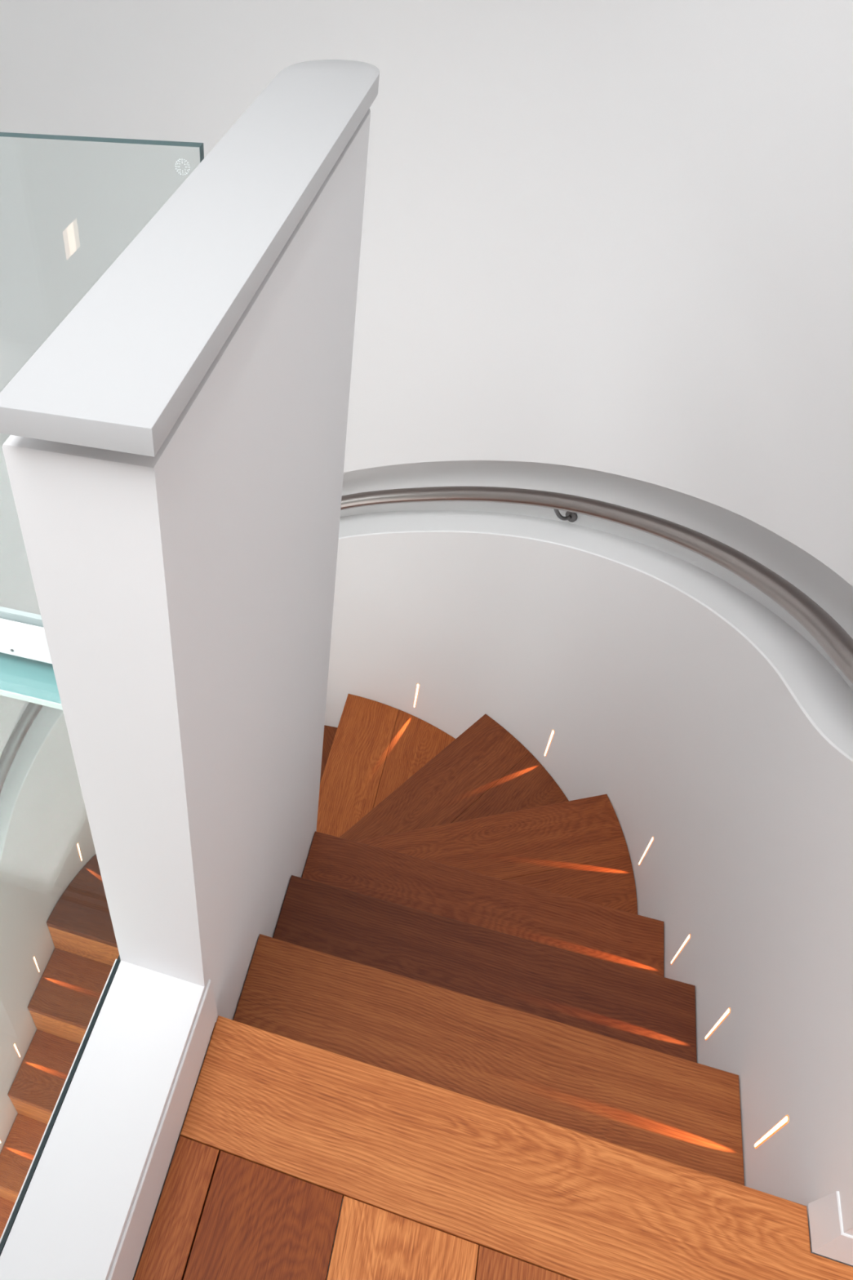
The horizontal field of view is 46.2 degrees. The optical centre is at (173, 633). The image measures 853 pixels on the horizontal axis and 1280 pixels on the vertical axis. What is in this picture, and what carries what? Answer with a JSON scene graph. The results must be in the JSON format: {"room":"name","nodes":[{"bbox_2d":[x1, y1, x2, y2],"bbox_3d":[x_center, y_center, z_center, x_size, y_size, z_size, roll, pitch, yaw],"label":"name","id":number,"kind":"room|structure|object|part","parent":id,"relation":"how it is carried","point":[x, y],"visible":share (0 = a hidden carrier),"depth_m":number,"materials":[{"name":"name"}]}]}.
{"room":"staircase","nodes":[
{"label":"staircase","id":0,"kind":"room"},
{"bbox_2d":[0,59,379,1040],"bbox_3d":[0.218,1.178,2.573,0.130,4.623,0.848,12,48,16],"label":"wall","id":1,"kind":"structure","parent":0,"point":[174,451],"depth_m":0.95,"materials":[{"name":"white paint"}]},
{"bbox_2d":[0,960,209,1279],"bbox_3d":[-0.212,2.427,2.014,0.124,3.723,1.900,12,48,16],"label":"ledge","id":2,"kind":"object","parent":1,"relation":"attached to","point":[70,1222],"visible":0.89,"depth_m":1.17,"materials":[{"name":"white paint"}]},
{"bbox_2d":[0,955,120,1255],"bbox_3d":[-0.706,0.845,1.022,0.867,0.031,2.456,12,48,16],"label":"glass panel","id":3,"kind":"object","parent":2,"relation":"attached to","point":[43,1141],"depth_m":1.19,"materials":[{"name":"clear glass"}]},
{"bbox_2d":[107,979,217,1279],"bbox_3d":[-0.264,1.176,0.727,0.009,0.111,1.917,12,48,16],"label":"baseboard","id":4,"kind":"structure","parent":2,"relation":"attached to","point":[134,1236],"depth_m":1.21,"materials":[{"name":"white"}]},
{"bbox_2d":[0,693,744,1238],"bbox_3d":[0.243,1.260,2.881,1.777,3.074,2.365,12,48,16],"label":"staircase","id":5,"kind":"structure","parent":1,"relation":"attached to","point":[454,921],"depth_m":1.94,"materials":[{"name":"brown wood"}]},
{"bbox_2d":[0,0,852,1248],"bbox_3d":[-0.019,0.844,1.710,2.101,6.350,3.806,12,48,16],"label":"wall","id":6,"kind":"structure","parent":0,"point":[606,251],"depth_m":2.00,"materials":[{"name":"white paint"}]},
{"bbox_2d":[13,1043,20,1057],"bbox_3d":[-0.580,1.546,3.500,0.003,0.125,0.011,12,48,16],"label":"step light","id":7,"kind":"object","parent":6,"relation":"attached to","point":[14,1045],"visible":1,"depth_m":3.49,"materials":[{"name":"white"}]},
{"bbox_2d":[0,652,62,710],"bbox_3d":[-0.313,0.057,1.794,0.869,0.013,0.142,12,48,16],"label":"trim","id":8,"kind":"structure","parent":6,"relation":"attached to","point":[21,678],"depth_m":1.75,"materials":[{"name":"teal glass"}]},
{"bbox_2d":[0,132,204,663],"bbox_3d":[-0.340,-0.293,1.455,0.864,0.902,0.044,12,48,16],"label":"glass balustrade","id":9,"kind":"object","parent":8,"relation":"on","point":[22,633],"visible":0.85,"depth_m":1.71,"materials":[{"name":"teal"}]},
{"bbox_3d":[-0.344,-0.297,1.451,0.858,0.890,0.014,12,48,16],"label":"pane","id":10,"kind":"part","parent":9,"relation":"part of","materials":[{"name":"clear glass"}]},
{"bbox_2d":[33,955,39,972],"bbox_3d":[-0.510,1.233,3.514,0.003,0.125,0.011,12,48,16],"label":"step light","id":11,"kind":"object","parent":6,"relation":"attached to","point":[34,959],"visible":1,"depth_m":3.51,"materials":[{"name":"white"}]},
{"bbox_2d":[76,842,82,861],"bbox_3d":[-0.358,0.835,3.604,0.003,0.125,0.011,26,53,27],"label":"step light","id":12,"kind":"object","parent":6,"relation":"attached to","point":[77,844],"visible":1,"depth_m":3.60,"materials":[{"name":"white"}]},
{"bbox_2d":[413,683,419,707],"bbox_3d":[0.835,0.214,3.241,0.011,0.125,0.004,26,53,27],"label":"step light","id":13,"kind":"object","parent":6,"relation":"attached to","point":[418,684],"visible":1,"depth_m":3.24,"materials":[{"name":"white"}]},
{"bbox_2d":[0,486,852,793],"bbox_3d":[0.185,0.787,2.356,1.991,3.085,2.571,12,48,16],"label":"handrail","id":14,"kind":"object","parent":6,"relation":"attached to","point":[829,634],"visible":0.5,"depth_m":2.21,"materials":[{"name":"silver metal"}]},
{"bbox_2d":[543,729,555,756],"bbox_3d":[1.121,0.328,2.814,0.003,0.125,0.011,-19,47,-13],"label":"step light","id":15,"kind":"object","parent":6,"relation":"attached to","point":[553,731],"visible":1,"depth_m":2.81,"materials":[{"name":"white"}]},
{"bbox_2d":[638,836,653,865],"bbox_3d":[1.161,0.535,2.316,0.004,0.125,0.011,5,46,10],"label":"step light","id":16,"kind":"object","parent":6,"relation":"attached to","point":[652,837],"visible":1,"depth_m":2.31,"materials":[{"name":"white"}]},
{"bbox_2d":[671,933,690,964],"bbox_3d":[1.033,0.644,1.922,0.003,0.125,0.011,12,48,16],"label":"step light","id":17,"kind":"object","parent":6,"relation":"attached to","point":[687,939],"visible":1,"depth_m":1.92,"materials":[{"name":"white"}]},
{"bbox_2d":[705,1007,730,1039],"bbox_3d":[0.940,0.675,1.629,0.003,0.125,0.011,12,48,16],"label":"step light","id":18,"kind":"object","parent":6,"relation":"attached to","point":[726,1013],"visible":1,"depth_m":1.62,"materials":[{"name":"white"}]},
{"bbox_2d":[754,1115,789,1148],"bbox_3d":[0.845,0.705,1.333,0.003,0.125,0.011,12,48,16],"label":"step light","id":19,"kind":"object","parent":6,"relation":"attached to","point":[784,1120],"visible":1,"depth_m":1.33,"materials":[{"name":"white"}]},
{"bbox_2d":[132,1015,852,1279],"bbox_3d":[0.870,1.519,0.502,2.400,0.200,1.917,12,48,16],"label":"floor","id":20,"kind":"structure","parent":0,"point":[291,1159],"depth_m":1.20,"materials":[{"name":"brown wood"}]},
{"bbox_2d":[844,1227,852,1235],"bbox_3d":[1.483,-0.011,0.090,1.614,3.050,0.146,12,48,16],"label":"wall","id":21,"kind":"structure","parent":0,"point":[850,1231],"depth_m":1.09,"materials":[{"name":"white paint"}]},
{"bbox_2d":[808,1191,852,1265],"bbox_3d":[1.538,0.861,0.902,1.624,0.067,0.054,12,48,16],"label":"baseboard","id":22,"kind":"structure","parent":21,"relation":"attached to","point":[828,1239],"depth_m":1.12,"materials":[{"name":"white"}]}
]}

